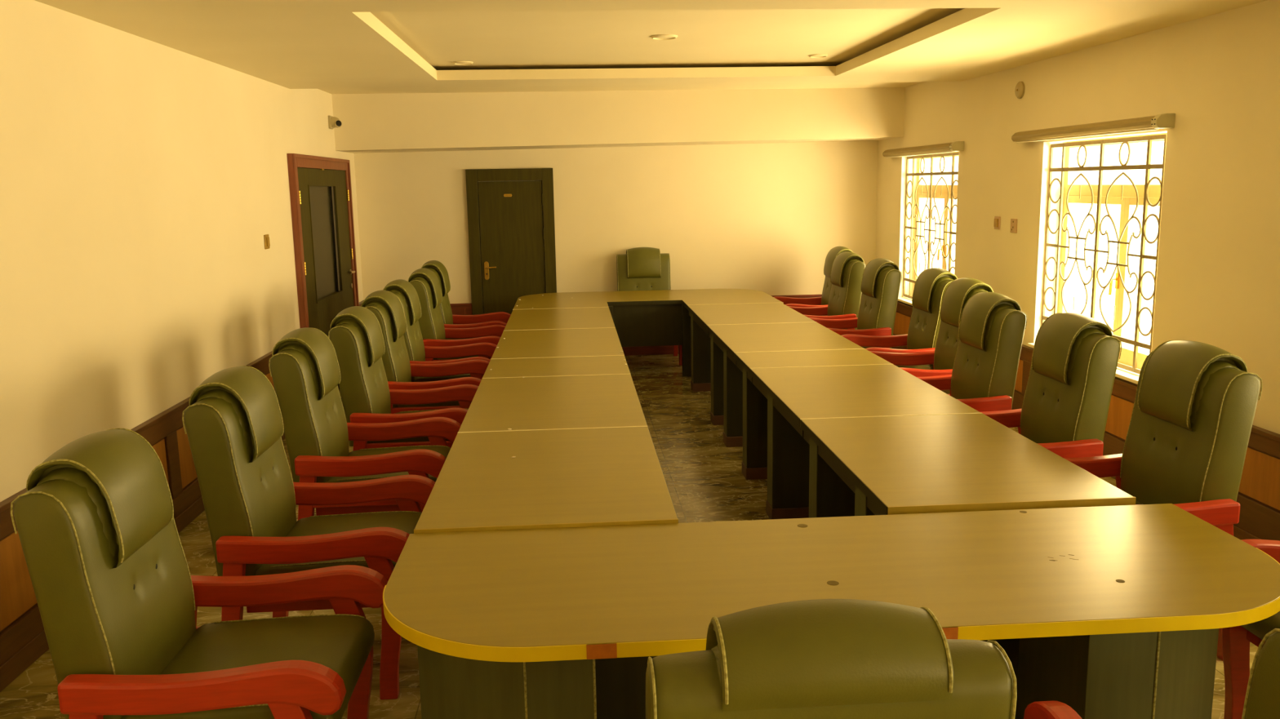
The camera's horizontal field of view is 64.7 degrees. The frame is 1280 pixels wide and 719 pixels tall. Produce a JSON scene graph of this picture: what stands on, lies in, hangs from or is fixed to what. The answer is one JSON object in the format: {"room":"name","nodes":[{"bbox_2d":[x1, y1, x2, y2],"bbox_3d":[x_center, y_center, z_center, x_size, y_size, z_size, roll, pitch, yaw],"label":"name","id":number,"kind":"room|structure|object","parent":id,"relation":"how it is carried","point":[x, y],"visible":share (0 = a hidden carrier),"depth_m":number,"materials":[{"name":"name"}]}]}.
{"room":"conference room","nodes":[
{"label":"conference room","id":0,"kind":"room"},
{"bbox_2d":[0,0,363,502],"bbox_3d":[-2.547,-0.058,3.057,0.200,2.870,15.984,-2,10,-4],"label":"wall","id":1,"kind":"structure","parent":0,"point":[143,181],"depth_m":5.11,"materials":[{"name":"beige paint"}]},
{"bbox_2d":[0,300,363,692],"bbox_3d":[-2.408,1.015,3.252,0.040,0.684,15.584,-2,10,-4],"label":"wainscoting","id":2,"kind":"structure","parent":1,"relation":"attached to","point":[23,638],"depth_m":4.09,"materials":[{"name":"brown wood"}]},
{"bbox_2d":[263,234,270,249],"bbox_3d":[-2.748,-0.869,7.448,0.018,0.105,0.100,-2,10,-4],"label":"wall switch","id":3,"kind":"object","parent":1,"relation":"attached to","point":[267,244],"visible":1,"depth_m":7.42,"materials":[{"name":"gold metal"}]},
{"bbox_2d":[286,153,359,389],"bbox_3d":[-2.829,-0.764,9.271,0.089,2.148,2.080,-2,10,-4],"label":"door","id":4,"kind":"structure","parent":1,"relation":"in","point":[321,188],"depth_m":9.07,"materials":[{"name":"brown wood"}]},
{"bbox_2d":[328,115,342,128],"bbox_3d":[-2.877,-2.244,9.550,0.116,0.120,0.113,-2,10,-4],"label":"security camera","id":5,"kind":"object","parent":1,"relation":"attached to","point":[333,122],"visible":1,"depth_m":9.51,"materials":[{"name":"beige plastic"}]},
{"bbox_2d":[353,140,878,303],"bbox_3d":[-0.202,-1.478,11.005,5.598,2.870,0.200,-2,10,-4],"label":"wall","id":6,"kind":"structure","parent":0,"point":[766,218],"depth_m":10.91,"materials":[{"name":"beige paint"}]},
{"bbox_2d":[465,168,556,315],"bbox_3d":[-1.365,-1.011,10.856,0.918,2.043,0.091,-2,10,-4],"label":"door","id":7,"kind":"structure","parent":6,"relation":"in","point":[512,234],"depth_m":10.81,"materials":[{"name":"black wood"}]},
{"bbox_2d":[331,87,905,153],"bbox_3d":[-0.184,-2.437,10.309,5.598,0.542,0.847,-2,10,-4],"label":"beam","id":8,"kind":"structure","parent":6,"relation":"attached to","point":[402,122],"depth_m":9.89,"materials":[{"name":"beige paint"}]},
{"bbox_2d":[449,293,862,355],"bbox_3d":[-0.174,-0.350,11.079,5.538,0.622,0.040,-2,10,-4],"label":"baseboard","id":9,"kind":"structure","parent":6,"relation":"attached to","point":[456,308],"depth_m":11.12,"materials":[{"name":"red wood"}]},
{"bbox_2d":[0,354,1260,718],"bbox_3d":[0.381,1.329,3.502,6.018,0.122,15.984,-2,10,-4],"label":"floor","id":10,"kind":"structure","parent":0,"point":[704,478],"depth_m":5.98,"materials":[{"name":"stone"}]},
{"bbox_2d":[10,427,387,718],"bbox_3d":[-1.206,0.792,2.930,0.825,1.192,0.738,-2,10,-4],"label":"chair","id":11,"kind":"object","parent":10,"relation":"on","point":[118,599],"visible":1,"depth_m":2.70,"materials":[{"name":"green leather"}]},
{"bbox_2d":[182,365,435,699],"bbox_3d":[-1.237,0.615,3.955,0.825,1.192,0.738,-2,10,-4],"label":"chair","id":12,"kind":"object","parent":10,"relation":"on","point":[233,422],"visible":0.83,"depth_m":3.69,"materials":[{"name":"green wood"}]},
{"bbox_2d":[268,327,461,519],"bbox_3d":[-1.328,0.429,5.035,0.825,1.192,0.738,-2,10,-4],"label":"chair","id":13,"kind":"object","parent":10,"relation":"on","point":[304,371],"visible":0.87,"depth_m":4.75,"materials":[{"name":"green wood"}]},
{"bbox_2d":[328,306,478,451],"bbox_3d":[-1.325,0.277,5.915,0.825,1.192,0.738,-2,10,-4],"label":"chair","id":14,"kind":"object","parent":10,"relation":"on","point":[355,333],"visible":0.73,"depth_m":5.63,"materials":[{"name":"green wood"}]},
{"bbox_2d":[360,289,489,413],"bbox_3d":[-1.403,0.121,6.818,0.825,1.192,0.738,-2,10,-4],"label":"chair","id":15,"kind":"object","parent":10,"relation":"on","point":[387,308],"visible":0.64,"depth_m":6.57,"materials":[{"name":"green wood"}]},
{"bbox_2d":[382,279,497,382],"bbox_3d":[-1.470,-0.012,7.594,0.825,1.192,0.738,-2,10,-4],"label":"chair","id":16,"kind":"object","parent":10,"relation":"on","point":[403,290],"visible":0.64,"depth_m":7.41,"materials":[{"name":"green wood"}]},
{"bbox_2d":[408,268,506,360],"bbox_3d":[-1.509,-0.187,8.609,0.825,1.192,0.738,-2,10,-4],"label":"chair","id":17,"kind":"object","parent":10,"relation":"on","point":[425,282],"visible":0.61,"depth_m":8.33,"materials":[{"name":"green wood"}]},
{"bbox_2d":[421,260,511,339],"bbox_3d":[-1.612,-0.345,9.530,0.825,1.192,0.738,-2,10,-4],"label":"chair","id":18,"kind":"object","parent":10,"relation":"on","point":[450,321],"visible":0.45,"depth_m":9.35,"materials":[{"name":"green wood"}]},
{"bbox_2d":[413,426,678,533],"bbox_3d":[-0.347,0.804,4.067,0.876,0.749,1.331,-2,10,-4],"label":"desk section","id":19,"kind":"object","parent":10,"relation":"on","point":[580,477],"visible":0.35,"depth_m":3.82,"materials":[{"name":"beige laminate"}]},
{"bbox_2d":[457,373,648,432],"bbox_3d":[-0.439,0.579,5.375,0.876,0.749,1.326,-2,10,-4],"label":"desk section","id":20,"kind":"object","parent":10,"relation":"on","point":[602,401],"visible":0.47,"depth_m":5.19,"materials":[{"name":"beige laminate"}]},
{"bbox_2d":[482,355,631,378],"bbox_3d":[-0.508,0.410,6.358,0.876,0.749,0.669,-2,10,-4],"label":"desk section","id":21,"kind":"object","parent":10,"relation":"on","point":[597,365],"visible":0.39,"depth_m":6.26,"materials":[{"name":"beige laminate"}]},
{"bbox_2d":[491,328,624,359],"bbox_3d":[-0.577,0.241,7.337,0.876,0.749,1.319,-2,10,-4],"label":"desk section","id":22,"kind":"object","parent":10,"relation":"on","point":[587,342],"visible":0.25,"depth_m":7.18,"materials":[{"name":"beige laminate"}]},
{"bbox_2d":[503,306,615,330],"bbox_3d":[-0.670,0.014,8.660,0.876,0.749,1.367,-2,10,-4],"label":"desk section","id":23,"kind":"object","parent":10,"relation":"on","point":[573,317],"visible":0.41,"depth_m":8.51,"materials":[{"name":"beige laminate"}]},
{"bbox_2d":[512,288,783,377],"bbox_3d":[0.044,-0.243,10.071,2.507,0.749,1.391,-2,10,-4],"label":"desk section","id":24,"kind":"object","parent":10,"relation":"on","point":[661,317],"visible":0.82,"depth_m":9.82,"materials":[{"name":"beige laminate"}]},
{"bbox_2d":[616,247,682,365],"bbox_3d":[0.065,-0.567,10.636,0.738,1.192,0.825,-2,10,-4],"label":"chair","id":25,"kind":"object","parent":10,"relation":"on","point":[641,268],"visible":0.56,"depth_m":10.79,"materials":[{"name":"green leather"}]},
{"bbox_2d":[687,302,816,391],"bbox_3d":[0.930,-0.033,8.764,0.882,0.749,1.361,-2,10,-4],"label":"desk section","id":26,"kind":"object","parent":10,"relation":"on","point":[701,316],"visible":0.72,"depth_m":9.02,"materials":[{"name":"beige laminate"}]},
{"bbox_2d":[706,322,864,447],"bbox_3d":[1.024,0.196,7.435,0.882,0.749,1.339,-2,10,-4],"label":"desk section","id":27,"kind":"object","parent":10,"relation":"on","point":[726,379],"visible":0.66,"depth_m":7.22,"materials":[{"name":"beige laminate"}]},
{"bbox_2d":[733,348,892,479],"bbox_3d":[1.091,0.359,6.484,0.882,0.749,0.591,-2,10,-4],"label":"desk section","id":28,"kind":"object","parent":10,"relation":"on","point":[754,464],"visible":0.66,"depth_m":6.37,"materials":[{"name":"beige laminate"}]},
{"bbox_2d":[773,246,853,315],"bbox_3d":[1.768,-0.569,10.473,0.825,1.192,0.738,-2,10,-4],"label":"chair","id":29,"kind":"object","parent":10,"relation":"on","point":[821,301],"visible":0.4,"depth_m":10.52,"materials":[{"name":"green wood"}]},
{"bbox_2d":[787,251,866,329],"bbox_3d":[1.682,-0.426,9.657,0.825,1.192,0.738,-2,10,-4],"label":"chair","id":30,"kind":"object","parent":10,"relation":"on","point":[847,269],"visible":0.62,"depth_m":9.43,"materials":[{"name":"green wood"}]},
{"bbox_2d":[382,503,1279,718],"bbox_3d":[0.577,0.972,3.035,2.606,0.739,0.877,-2,10,-4],"label":"desk section","id":31,"kind":"object","parent":10,"relation":"on","point":[1118,611],"visible":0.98,"depth_m":2.87,"materials":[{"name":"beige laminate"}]},
{"bbox_2d":[645,599,1017,718],"bbox_3d":[0.282,0.925,2.010,0.738,1.192,0.825,-2,10,-4],"label":"chair","id":32,"kind":"object","parent":10,"relation":"on","point":[816,659],"visible":1,"depth_m":1.54,"materials":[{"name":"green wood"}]},
{"bbox_2d":[808,257,902,348],"bbox_3d":[1.783,-0.273,8.765,0.825,1.192,0.738,-2,10,-4],"label":"chair","id":33,"kind":"object","parent":10,"relation":"on","point":[882,278],"visible":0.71,"depth_m":8.53,"materials":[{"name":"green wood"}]},
{"bbox_2d":[750,364,982,519],"bbox_3d":[1.158,0.524,5.530,0.882,0.749,1.347,-2,10,-4],"label":"desk section","id":34,"kind":"object","parent":10,"relation":"on","point":[793,394],"visible":0.69,"depth_m":5.53,"materials":[{"name":"beige laminate"}]},
{"bbox_2d":[841,267,957,369],"bbox_3d":[1.956,-0.097,7.729,0.825,1.192,0.738,-2,10,-4],"label":"chair","id":35,"kind":"object","parent":10,"relation":"on","point":[931,285],"visible":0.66,"depth_m":7.60,"materials":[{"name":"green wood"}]},
{"bbox_2d":[869,277,993,395],"bbox_3d":[1.933,0.044,6.918,0.825,1.192,0.738,-2,10,-4],"label":"chair","id":36,"kind":"object","parent":10,"relation":"on","point":[957,294],"visible":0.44,"depth_m":6.89,"materials":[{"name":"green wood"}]},
{"bbox_2d":[800,413,1136,518],"bbox_3d":[1.251,0.750,4.212,0.882,0.749,1.330,-2,10,-4],"label":"desk section","id":37,"kind":"object","parent":10,"relation":"on","point":[910,464],"visible":0.38,"depth_m":4.00,"materials":[{"name":"beige laminate"}]},
{"bbox_2d":[916,292,1026,412],"bbox_3d":[1.780,0.201,6.029,0.825,1.192,0.738,-2,10,-4],"label":"chair","id":38,"kind":"object","parent":10,"relation":"on","point":[992,326],"visible":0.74,"depth_m":5.80,"materials":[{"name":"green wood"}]},
{"bbox_2d":[981,312,1121,457],"bbox_3d":[1.845,0.371,5.045,0.825,1.192,0.738,-2,10,-4],"label":"chair","id":39,"kind":"object","parent":10,"relation":"on","point":[1064,411],"visible":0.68,"depth_m":4.83,"materials":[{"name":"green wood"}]},
{"bbox_2d":[1023,628,1279,718],"bbox_3d":[1.324,0.896,2.070,0.738,1.192,0.825,-2,10,-4],"label":"chair","id":40,"kind":"object","parent":10,"relation":"on","point":[1262,698],"visible":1,"depth_m":1.71,"materials":[{"name":"leather"}]},
{"bbox_2d":[1063,340,1262,661],"bbox_3d":[1.939,0.527,4.133,0.825,1.192,0.738,-2,10,-4],"label":"chair","id":41,"kind":"object","parent":10,"relation":"on","point":[1188,433],"visible":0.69,"depth_m":3.94,"materials":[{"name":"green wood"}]},
{"bbox_2d":[1222,539,1279,718],"bbox_3d":[2.336,0.707,3.053,0.825,1.192,0.738,-2,10,-4],"label":"chair","id":42,"kind":"object","parent":10,"relation":"on","point":[1236,640],"visible":0.33,"depth_m":3.40,"materials":[{"name":"red wood"}]},
{"bbox_2d":[34,0,1267,93],"bbox_3d":[0.321,-1.477,3.015,5.638,0.240,15.624,-2,10,-4],"label":"ceiling","id":43,"kind":"structure","parent":0,"point":[331,46],"depth_m":6.08,"materials":[{"name":"paint"}]},
{"bbox_2d":[453,61,473,65],"bbox_3d":[-1.328,-2.225,7.579,0.150,0.012,0.150,-2,10,-4],"label":"recessed light","id":44,"kind":"object","parent":43,"relation":"in","point":[460,63],"visible":1,"depth_m":7.56,"materials":[{"name":"paint"}]},
{"bbox_2d":[651,34,677,39],"bbox_3d":[0.155,-2.053,6.432,0.170,0.012,0.170,-2,10,-4],"label":"recessed light","id":45,"kind":"object","parent":43,"relation":"in","point":[660,37],"visible":1,"depth_m":6.42,"materials":[{"name":"paint"}]},
{"bbox_2d":[654,36,673,38],"bbox_3d":[0.155,-2.054,6.431,0.141,0.006,0.141,-2,10,-4],"label":"diffuser","id":46,"kind":"object","parent":45,"relation":"attached to","point":[655,37],"depth_m":6.44,"materials":[{"name":"paint"}]},
{"bbox_2d":[808,53,827,57],"bbox_3d":[1.331,-2.265,7.536,0.140,0.012,0.140,-2,10,-4],"label":"recessed light","id":47,"kind":"object","parent":43,"relation":"in","point":[816,55],"visible":1,"depth_m":7.50,"materials":[{"name":"paint"}]},
{"bbox_2d":[875,0,1279,434],"bbox_3d":[3.247,-0.227,3.436,0.220,2.870,15.984,-2,10,-4],"label":"wall","id":48,"kind":"structure","parent":0,"point":[1218,284],"depth_m":5.61,"materials":[{"name":"beige paint"}]},
{"bbox_2d":[882,141,964,157],"bbox_3d":[2.631,-1.974,9.534,0.110,0.088,1.950,-2,10,-4],"label":"roller blind","id":49,"kind":"object","parent":48,"relation":"attached to","point":[957,145],"visible":1,"depth_m":9.24,"materials":[{"name":"white plastic"}]},
{"bbox_2d":[897,151,959,305],"bbox_3d":[2.794,-1.219,9.569,0.265,1.465,1.520,-2,10,-4],"label":"window","id":50,"kind":"structure","parent":48,"relation":"in","point":[913,193],"depth_m":10.06,"materials":[{"name":"white paint"}]},
{"bbox_2d":[993,216,1000,229],"bbox_3d":[2.806,-1.075,7.946,0.020,0.100,0.095,-2,10,-4],"label":"wall switch","id":51,"kind":"object","parent":48,"relation":"attached to","point":[997,219],"visible":1,"depth_m":7.92,"materials":[{"name":"beige plastic"}]},
{"bbox_2d":[1009,218,1017,233],"bbox_3d":[2.832,-1.014,7.654,0.011,0.105,0.100,-2,10,-4],"label":"wall socket","id":52,"kind":"object","parent":48,"relation":"attached to","point":[1013,221],"visible":1,"depth_m":7.64,"materials":[{"name":"beige plastic"}]},
{"bbox_2d":[1014,81,1024,98],"bbox_3d":[2.804,-1.994,7.473,0.034,0.124,0.124,-2,10,-4],"label":"wall cap","id":53,"kind":"object","parent":48,"relation":"attached to","point":[1020,88],"visible":1,"depth_m":7.45,"materials":[{"name":"beige plastic"}]},
{"bbox_2d":[891,301,1279,540],"bbox_3d":[3.136,0.883,3.620,0.040,0.624,15.584,-2,10,-4],"label":"wainscoting","id":54,"kind":"structure","parent":48,"relation":"attached to","point":[1259,491],"depth_m":5.05,"materials":[{"name":"brown wood"}]},
{"bbox_2d":[1011,113,1175,142],"bbox_3d":[2.843,-1.478,6.512,0.110,0.086,1.880,-2,10,-4],"label":"roller blind","id":55,"kind":"object","parent":48,"relation":"attached to","point":[1163,120],"visible":1,"depth_m":6.21,"materials":[{"name":"white fabric"}]},
{"bbox_2d":[1027,129,1168,384],"bbox_3d":[3.007,-0.697,6.535,0.265,1.465,1.510,-2,10,-4],"label":"window","id":56,"kind":"structure","parent":48,"relation":"in","point":[1059,193],"depth_m":6.55,"materials":[{"name":"white paint"}]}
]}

